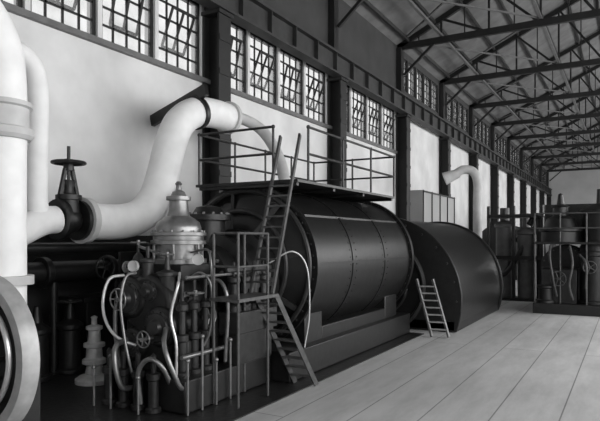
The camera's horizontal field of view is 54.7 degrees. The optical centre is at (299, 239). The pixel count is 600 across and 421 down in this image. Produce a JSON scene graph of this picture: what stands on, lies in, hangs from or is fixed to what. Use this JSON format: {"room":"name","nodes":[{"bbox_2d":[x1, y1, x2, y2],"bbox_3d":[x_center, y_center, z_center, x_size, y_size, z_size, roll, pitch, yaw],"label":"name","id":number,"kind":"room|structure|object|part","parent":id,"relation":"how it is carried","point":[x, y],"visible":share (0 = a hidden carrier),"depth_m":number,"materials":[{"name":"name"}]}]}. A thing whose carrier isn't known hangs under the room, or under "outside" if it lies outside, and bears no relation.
{"room":"power station hall","nodes":[
{"label":"power station hall","id":0,"kind":"room"},
{"bbox_2d":[8,0,546,235],"bbox_3d":[10.567,-3.300,39.146,0.350,6.400,94.500,0,0,30],"label":"wall","id":1,"kind":"structure","parent":0,"point":[102,100],"depth_m":13.97,"materials":[{"name":"paint"}]},
{"bbox_2d":[16,0,22,7],"bbox_3d":[-5.708,-5.350,10.370,0.302,2.000,1.620,0,0,30],"label":"frame","id":2,"kind":"object","parent":1,"relation":"attached to","point":[19,3],"visible":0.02,"depth_m":11.03,"materials":[{"name":"paint"}]},
{"bbox_2d":[31,0,95,35],"bbox_3d":[-4.848,-5.350,11.882,0.435,2.000,1.620,0,0,30],"label":"frame","id":3,"kind":"object","parent":1,"relation":"attached to","point":[56,3],"visible":0.48,"depth_m":12.24,"materials":[{"name":"paint"}]},
{"bbox_2d":[27,235,152,363],"bbox_3d":[10.580,1.200,39.139,0.380,2.600,94.500,0,0,30],"label":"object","id":4,"kind":"structure","parent":1,"relation":"attached to","point":[35,296],"depth_m":11.76,"materials":[{"name":"paint"}]},
{"bbox_2d":[102,0,152,57],"bbox_3d":[-3.987,-5.350,13.395,0.302,2.000,1.620,0,0,30],"label":"frame","id":5,"kind":"object","parent":1,"relation":"attached to","point":[123,30],"visible":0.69,"depth_m":13.63,"materials":[{"name":"paint"}]},
{"bbox_2d":[159,0,198,74],"bbox_3d":[-3.127,-5.350,14.907,0.435,2.000,1.620,0,0,30],"label":"frame","id":6,"kind":"object","parent":1,"relation":"attached to","point":[195,19],"visible":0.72,"depth_m":14.93,"materials":[{"name":"paint"}]},
{"bbox_2d":[0,0,396,153],"bbox_3d":[-3.941,-4.280,13.173,0.120,0.120,35.000,0,0,30],"label":"trim","id":7,"kind":"structure","parent":1,"relation":"attached to","point":[11,8],"depth_m":13.57,"materials":[{"name":"grey paint"}]},
{"bbox_2d":[231,22,245,92],"bbox_3d":[-2.049,-5.350,16.802,0.302,2.000,1.620,0,0,30],"label":"frame","id":8,"kind":"object","parent":1,"relation":"attached to","point":[242,42],"visible":0.35,"depth_m":17.21,"materials":[{"name":"paint"}]},
{"bbox_2d":[250,32,275,104],"bbox_3d":[-1.188,-5.350,18.314,0.435,2.000,1.620,0,0,30],"label":"frame","id":9,"kind":"object","parent":1,"relation":"attached to","point":[255,62],"visible":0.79,"depth_m":18.31,"materials":[{"name":"paint"}]},
{"bbox_2d":[280,49,302,114],"bbox_3d":[-0.328,-5.350,19.826,0.302,2.000,1.620,0,0,30],"label":"frame","id":10,"kind":"object","parent":1,"relation":"attached to","point":[299,80],"visible":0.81,"depth_m":19.99,"materials":[{"name":"paint"}]},
{"bbox_2d":[306,63,324,122],"bbox_3d":[0.533,-5.350,21.339,0.435,2.000,1.620,0,0,30],"label":"frame","id":11,"kind":"object","parent":1,"relation":"attached to","point":[314,79],"visible":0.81,"depth_m":21.42,"materials":[{"name":"paint"}]},
{"bbox_2d":[347,85,348,131],"bbox_3d":[1.611,-5.350,23.233,0.302,2.000,1.620,0,0,30],"label":"frame","id":12,"kind":"object","parent":1,"relation":"attached to","point":[347,85],"visible":0.14,"depth_m":23.87,"materials":[{"name":"paint"}]},
{"bbox_2d":[352,88,365,138],"bbox_3d":[2.471,-5.350,24.746,0.435,2.000,1.620,0,0,30],"label":"frame","id":13,"kind":"object","parent":1,"relation":"attached to","point":[363,103],"visible":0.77,"depth_m":25.01,"materials":[{"name":"paint"}]},
{"bbox_2d":[181,0,546,185],"bbox_3d":[10.567,-8.000,39.146,0.350,3.300,94.500,0,0,30],"label":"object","id":14,"kind":"structure","parent":1,"relation":"attached to","point":[359,40],"depth_m":25.71,"materials":[{"name":"paint"}]},
{"bbox_2d":[368,97,380,144],"bbox_3d":[3.332,-5.350,26.258,0.302,2.000,1.620,0,0,30],"label":"window","id":15,"kind":"structure","parent":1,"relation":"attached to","point":[372,132],"depth_m":26.28,"materials":[{"name":"glass"}]},
{"bbox_2d":[383,105,394,149],"bbox_3d":[4.192,-5.350,27.770,0.435,2.000,1.620,0,0,30],"label":"window","id":16,"kind":"structure","parent":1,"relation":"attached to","point":[387,134],"depth_m":27.82,"materials":[{"name":"glass"}]},
{"bbox_2d":[404,60,405,91],"bbox_3d":[5.175,-8.425,29.558,0.100,1.650,1.200,0,0,30],"label":"frame","id":17,"kind":"object","parent":1,"relation":"attached to","point":[404,60],"visible":0.29,"depth_m":30.00,"materials":[{"name":"paint"}]},
{"bbox_2d":[409,64,414,97],"bbox_3d":[5.848,-8.425,30.740,0.100,1.650,1.200,0,0,30],"label":"frame","id":18,"kind":"object","parent":1,"relation":"attached to","point":[413,74],"visible":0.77,"depth_m":31.18,"materials":[{"name":"paint"}]},
{"bbox_2d":[417,70,422,102],"bbox_3d":[6.520,-8.425,31.922,0.100,1.650,1.200,0,0,30],"label":"frame","id":19,"kind":"object","parent":1,"relation":"attached to","point":[418,72],"visible":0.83,"depth_m":32.32,"materials":[{"name":"paint"}]},
{"bbox_2d":[425,77,429,106],"bbox_3d":[7.193,-8.425,33.105,0.100,1.650,1.200,0,0,30],"label":"frame","id":20,"kind":"object","parent":1,"relation":"attached to","point":[426,78],"visible":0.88,"depth_m":33.55,"materials":[{"name":"paint"}]},
{"bbox_2d":[432,82,436,111],"bbox_3d":[7.866,-8.425,34.286,0.100,1.650,1.200,0,0,30],"label":"frame","id":21,"kind":"object","parent":1,"relation":"attached to","point":[433,84],"visible":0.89,"depth_m":34.71,"materials":[{"name":"paint"}]},
{"bbox_2d":[448,95,451,121],"bbox_3d":[9.508,-8.425,37.172,0.100,1.650,1.200,0,0,30],"label":"frame","id":22,"kind":"object","parent":1,"relation":"attached to","point":[450,103],"visible":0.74,"depth_m":37.63,"materials":[{"name":"paint"}]},
{"bbox_2d":[453,99,456,124],"bbox_3d":[10.180,-8.425,38.354,0.100,1.650,1.200,0,0,30],"label":"frame","id":23,"kind":"object","parent":1,"relation":"attached to","point":[455,106],"visible":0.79,"depth_m":38.80,"materials":[{"name":"paint"}]},
{"bbox_2d":[459,104,461,128],"bbox_3d":[10.853,-8.425,39.536,0.100,1.650,1.200,0,0,30],"label":"frame","id":24,"kind":"object","parent":1,"relation":"attached to","point":[460,106],"visible":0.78,"depth_m":39.98,"materials":[{"name":"paint"}]},
{"bbox_2d":[464,108,466,131],"bbox_3d":[11.525,-8.425,40.718,0.100,1.650,1.200,0,0,30],"label":"frame","id":25,"kind":"object","parent":1,"relation":"attached to","point":[465,110],"visible":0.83,"depth_m":41.16,"materials":[{"name":"paint"}]},
{"bbox_2d":[475,117,477,138],"bbox_3d":[13.167,-8.425,43.604,0.100,1.650,1.200,0,0,30],"label":"frame","id":26,"kind":"object","parent":1,"relation":"attached to","point":[476,118],"visible":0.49,"depth_m":44.06,"materials":[{"name":"paint"}]},
{"bbox_2d":[479,121,481,141],"bbox_3d":[13.840,-8.425,44.786,0.100,1.650,1.200,0,0,30],"label":"frame","id":27,"kind":"object","parent":1,"relation":"attached to","point":[480,123],"visible":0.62,"depth_m":45.25,"materials":[{"name":"paint"}]},
{"bbox_2d":[504,140,505,157],"bbox_3d":[18.845,-8.425,53.582,0.100,1.650,1.200,0,0,30],"label":"frame","id":28,"kind":"object","parent":1,"relation":"attached to","point":[504,140],"visible":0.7,"depth_m":54.03,"materials":[{"name":"paint"}]},
{"bbox_2d":[53,280,599,420],"bbox_3d":[20.280,2.650,33.620,22.800,0.300,95.300,0,0,30],"label":"floor","id":29,"kind":"structure","parent":0,"point":[513,363],"depth_m":10.39,"materials":[{"name":"grey wood"}]},
{"bbox_2d":[40,369,312,420],"bbox_3d":[-2.500,2.490,9.656,4.472,0.020,3.992,0,0,30],"label":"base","id":30,"kind":"object","parent":29,"relation":"on","point":[64,398],"depth_m":8.69,"materials":[{"name":"black metal"}]},
{"bbox_2d":[0,1,33,303],"bbox_3d":[-4.624,-0.576,7.230,2.475,6.091,0.796,0,0,-43],"label":"riser pipe","id":31,"kind":"object","parent":30,"relation":"on","point":[15,108],"visible":0.75,"depth_m":7.61,"materials":[{"name":"white metal"}]},
{"bbox_2d":[0,276,39,420],"bbox_3d":[-3.255,1.410,6.270,1.700,2.120,0.720,0,0,30],"label":"flywheel","id":32,"kind":"object","parent":30,"relation":"on","point":[19,340],"visible":1,"depth_m":5.74,"materials":[{"name":"metal"}]},
{"bbox_2d":[27,242,151,382],"bbox_3d":[-3.689,1.261,12.281,0.940,2.418,6.500,0,0,30],"label":"piping","id":33,"kind":"object","parent":30,"relation":"on","point":[78,309],"visible":0.41,"depth_m":10.75,"materials":[{"name":"metal"}]},
{"bbox_2d":[75,315,105,386],"bbox_3d":[-3.578,1.890,10.090,0.640,1.160,0.640,0,0,30],"label":"valve","id":34,"kind":"object","parent":30,"relation":"on","point":[94,354],"visible":0.93,"depth_m":9.97,"materials":[{"name":"grey metal"}]},
{"bbox_2d":[201,7,233,205],"bbox_3d":[-2.188,-3.475,15.627,0.700,11.950,0.680,0,0,30],"label":"steel column","id":35,"kind":"structure","parent":29,"relation":"on","point":[216,23],"depth_m":15.59,"materials":[{"name":"metal"}]},
{"bbox_2d":[327,0,348,187],"bbox_3d":[1.472,-3.475,22.059,0.700,11.950,0.680,0,0,30],"label":"steel column","id":36,"kind":"structure","parent":29,"relation":"on","point":[337,86],"depth_m":22.04,"materials":[{"name":"metal"}]},
{"bbox_2d":[314,332,423,381],"bbox_3d":[1.649,2.490,12.857,0.427,0.020,6.002,0,0,30],"label":"deck plate","id":37,"kind":"object","parent":29,"relation":"on","point":[336,368],"depth_m":12.23,"materials":[{"name":"grey metal"}]},
{"bbox_2d":[91,125,449,415],"bbox_3d":[-0.025,0.175,12.124,4.124,4.626,9.228,0,0,30],"label":"turbine","id":38,"kind":"object","parent":37,"relation":"on","point":[294,278],"visible":1,"depth_m":10.10,"materials":[{"name":"metal"}]},
{"bbox_2d":[70,84,289,243],"bbox_3d":[-2.765,-1.703,12.945,2.594,3.545,5.460,0,0,44],"label":"pipe","id":39,"kind":"object","parent":38,"relation":"attached to","point":[192,111],"visible":0.82,"depth_m":12.15,"materials":[{"name":"white metal"}]},
{"bbox_2d":[48,146,93,239],"bbox_3d":[-4.077,-0.820,10.224,0.720,1.660,0.600,0,0,30],"label":"valve","id":40,"kind":"object","parent":39,"relation":"attached to","point":[78,215],"visible":0.94,"depth_m":10.13,"materials":[{"name":"metal"}]},
{"bbox_2d":[21,42,64,244],"bbox_3d":[-4.766,-1.424,9.142,0.804,3.714,2.079,0,0,30],"label":"pipe","id":41,"kind":"object","parent":40,"relation":"attached to","point":[43,219],"visible":0.78,"depth_m":9.54,"materials":[{"name":"white metal"}]},
{"bbox_3d":[-1.520,0.525,10.472,1.900,2.350,1.300,0,0,30],"label":"pressure casing","id":42,"kind":"part","parent":38,"relation":"part of","materials":[{"name":"metal"}]},
{"bbox_3d":[0.181,-1.619,13.157,2.372,1.038,4.926,0,0,30],"label":"gallery railing","id":43,"kind":"part","parent":38,"relation":"part of","materials":[{"name":"metal"}]},
{"bbox_3d":[0.248,0.500,13.579,3.160,3.160,5.950,0,0,30],"label":"exhaust casing","id":44,"kind":"part","parent":38,"relation":"part of","materials":[{"name":"black metal"}]},
{"bbox_2d":[395,47,411,220],"bbox_3d":[5.131,-3.475,28.490,0.700,11.950,0.680,0,0,30],"label":"steel column","id":45,"kind":"structure","parent":29,"relation":"on","point":[403,130],"depth_m":28.47,"materials":[{"name":"metal"}]},
{"bbox_2d":[410,190,454,222],"bbox_3d":[7.260,0.000,31.766,0.900,5.000,6.000,0,0,30],"label":"switchboard","id":46,"kind":"object","parent":29,"relation":"on","point":[426,206],"visible":0.38,"depth_m":30.10,"materials":[{"name":"paint"}]},
{"bbox_2d":[439,82,451,196],"bbox_3d":[8.791,-3.475,34.922,0.700,11.950,0.680,0,0,30],"label":"steel column","id":47,"kind":"structure","parent":29,"relation":"on","point":[444,143],"depth_m":34.91,"materials":[{"name":"metal"}]},
{"bbox_2d":[396,218,502,332],"bbox_3d":[3.579,0.990,18.927,4.700,3.360,6.440,0,0,30],"label":"electric generator","id":48,"kind":"object","parent":29,"relation":"on","point":[466,272],"visible":0.38,"depth_m":16.21,"materials":[{"name":"black metal"}]},
{"bbox_2d":[442,165,481,237],"bbox_3d":[7.423,-0.450,26.410,1.867,5.900,0.600,0,0,14],"label":"vent pipe","id":49,"kind":"object","parent":29,"relation":"on","point":[449,176],"visible":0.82,"depth_m":26.16,"materials":[{"name":"white metal"}]},
{"bbox_2d":[469,107,479,230],"bbox_3d":[12.451,-3.475,41.354,0.700,11.950,0.680,0,0,30],"label":"steel column","id":50,"kind":"structure","parent":29,"relation":"on","point":[473,158],"depth_m":41.35,"materials":[{"name":"metal"}]},
{"bbox_2d":[482,225,495,254],"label":"plant","id":51,"kind":"object","parent":29,"relation":"on","point":[493,232],"depth_m":36.85,"materials":[{"name":"metal"}]},
{"bbox_2d":[490,125,499,225],"bbox_3d":[16.110,-3.475,47.785,0.700,11.950,0.680,0,0,30],"label":"steel column","id":52,"kind":"structure","parent":29,"relation":"on","point":[494,169],"depth_m":47.77,"materials":[{"name":"metal"}]},
{"bbox_2d":[507,139,514,221],"bbox_3d":[19.770,-3.475,54.217,0.700,11.950,0.680,0,0,30],"label":"steel column","id":53,"kind":"structure","parent":29,"relation":"on","point":[510,177],"depth_m":54.18,"materials":[{"name":"metal"}]},
{"bbox_2d":[487,205,544,301],"bbox_3d":[9.051,0.550,24.218,2.220,3.900,1.150,0,0,30],"label":"heater","id":54,"kind":"object","parent":29,"relation":"on","point":[505,255],"visible":0.83,"depth_m":23.75,"materials":[{"name":"grey paint"}]},
{"bbox_2d":[515,213,529,279],"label":"plant","id":55,"kind":"object","parent":29,"relation":"on","point":[524,220],"depth_m":37.73,"materials":[{"name":"metal"}]},
{"bbox_2d":[520,149,526,226],"bbox_3d":[23.430,-3.475,60.649,0.700,11.950,0.680,0,0,30],"label":"steel column","id":56,"kind":"structure","parent":29,"relation":"on","point":[523,184],"depth_m":60.61,"materials":[{"name":"metal"}]},
{"bbox_2d":[531,158,536,227],"bbox_3d":[27.089,-3.475,67.081,0.700,11.950,0.680,0,0,30],"label":"steel column","id":57,"kind":"structure","parent":29,"relation":"on","point":[533,189],"depth_m":67.09,"materials":[{"name":"metal"}]},
{"bbox_2d":[539,165,544,212],"bbox_3d":[30.749,-3.475,73.512,0.700,11.950,0.680,0,0,30],"label":"steel column","id":58,"kind":"structure","parent":29,"relation":"on","point":[541,194],"depth_m":73.47,"materials":[{"name":"metal"}]},
{"bbox_2d":[193,0,551,194],"bbox_3d":[11.154,-6.585,38.812,0.400,0.950,94.300,0,0,30],"label":"girder","id":59,"kind":"object","parent":58,"relation":"on","point":[257,17],"visible":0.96,"depth_m":21.69,"materials":[{"name":"black metal"}]},
{"bbox_2d":[547,172,551,204],"bbox_3d":[34.409,-3.475,79.944,0.700,11.950,0.680,0,0,30],"label":"steel column","id":60,"kind":"structure","parent":29,"relation":"on","point":[548,196],"depth_m":79.90,"materials":[{"name":"metal"}]},
{"bbox_2d":[533,189,599,316],"bbox_3d":[10.139,0.385,20.599,3.050,4.230,3.765,0,0,30],"label":"machine","id":61,"kind":"object","parent":29,"relation":"on","point":[570,274],"visible":1,"depth_m":19.56,"materials":[{"name":"metal"}]},
{"bbox_2d":[337,0,363,27],"bbox_3d":[10.711,-11.407,16.801,22.003,6.704,0.180,0,0,30],"label":"roof truss","id":62,"kind":"object","parent":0,"point":[357,4],"depth_m":21.79,"materials":[{"name":"black metal"}]},
{"bbox_2d":[343,0,599,169],"bbox_3d":[20.280,-12.204,33.620,22.800,5.593,94.500,0,0,30],"label":"ceiling","id":63,"kind":"structure","parent":0,"point":[400,13],"depth_m":35.20,"materials":[{"name":"black metal"}]},
{"bbox_2d":[363,0,599,169],"bbox_3d":[20.280,-12.255,33.620,20.900,5.171,94.500,0,0,30],"label":"purlins","id":64,"kind":"structure","parent":63,"relation":"attached to","point":[374,9],"depth_m":33.76,"materials":[{"name":"grey metal"}]},
{"bbox_2d":[397,0,599,75],"bbox_3d":[14.371,-11.407,23.233,22.003,6.704,0.180,0,0,30],"label":"roof truss","id":65,"kind":"object","parent":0,"point":[593,13],"depth_m":26.67,"materials":[{"name":"black metal"}]},
{"bbox_2d":[404,0,599,168],"bbox_3d":[18.884,-9.758,41.950,10.787,0.195,81.445,0,0,30],"label":"roof bracing","id":66,"kind":"structure","parent":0,"point":[414,6],"depth_m":31.50,"materials":[{"name":"grey metal"}]},
{"bbox_2d":[500,208,508,220],"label":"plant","id":67,"kind":"object","parent":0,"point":[502,210],"depth_m":38.08,"materials":[{"name":"metal"}]},
{"bbox_2d":[440,0,599,105],"bbox_3d":[18.030,-11.407,29.665,22.003,6.704,0.180,0,0,30],"label":"roof truss","id":68,"kind":"object","parent":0,"point":[582,63],"depth_m":32.70,"materials":[{"name":"black metal"}]},
{"bbox_2d":[469,30,599,126],"bbox_3d":[21.690,-11.407,36.097,22.003,6.704,0.180,0,0,30],"label":"roof truss","id":69,"kind":"object","parent":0,"point":[571,49],"depth_m":38.95,"materials":[{"name":"black metal"}]},
{"bbox_2d":[491,65,599,141],"bbox_3d":[25.350,-11.407,42.528,22.003,6.704,0.180,0,0,30],"label":"roof truss","id":70,"kind":"object","parent":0,"point":[590,115],"depth_m":45.53,"materials":[{"name":"black metal"}]},
{"bbox_2d":[507,88,599,153],"bbox_3d":[29.009,-11.407,48.960,22.003,6.704,0.180,0,0,30],"label":"roof truss","id":71,"kind":"object","parent":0,"point":[552,134],"depth_m":52.18,"materials":[{"name":"black metal"}]},
{"bbox_2d":[520,108,599,162],"bbox_3d":[32.669,-11.407,55.392,22.003,6.704,0.180,0,0,30],"label":"roof truss","id":72,"kind":"object","parent":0,"point":[566,145],"depth_m":58.69,"materials":[{"name":"black metal"}]},
{"bbox_2d":[531,123,599,169],"bbox_3d":[36.329,-11.407,61.823,22.003,6.704,0.180,0,0,30],"label":"roof truss","id":73,"kind":"object","parent":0,"point":[593,153],"depth_m":65.17,"materials":[{"name":"grey metal"}]},
{"bbox_2d":[541,134,599,175],"bbox_3d":[39.988,-11.407,68.255,22.003,6.704,0.180,0,0,30],"label":"roof truss","id":74,"kind":"object","parent":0,"point":[596,161],"depth_m":71.73,"materials":[{"name":"grey metal"}]},
{"bbox_2d":[547,145,599,180],"bbox_3d":[43.648,-11.407,74.687,22.003,6.704,0.180,0,0,30],"label":"roof truss","id":75,"kind":"object","parent":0,"point":[577,168],"depth_m":78.40,"materials":[{"name":"grey metal"}]},
{"bbox_2d":[549,145,599,246],"bbox_3d":[43.747,-6.250,74.861,22.000,17.500,0.400,0,0,30],"label":"wall","id":76,"kind":"structure","parent":0,"point":[581,186],"depth_m":78.22,"materials":[{"name":"paint"}]}
]}

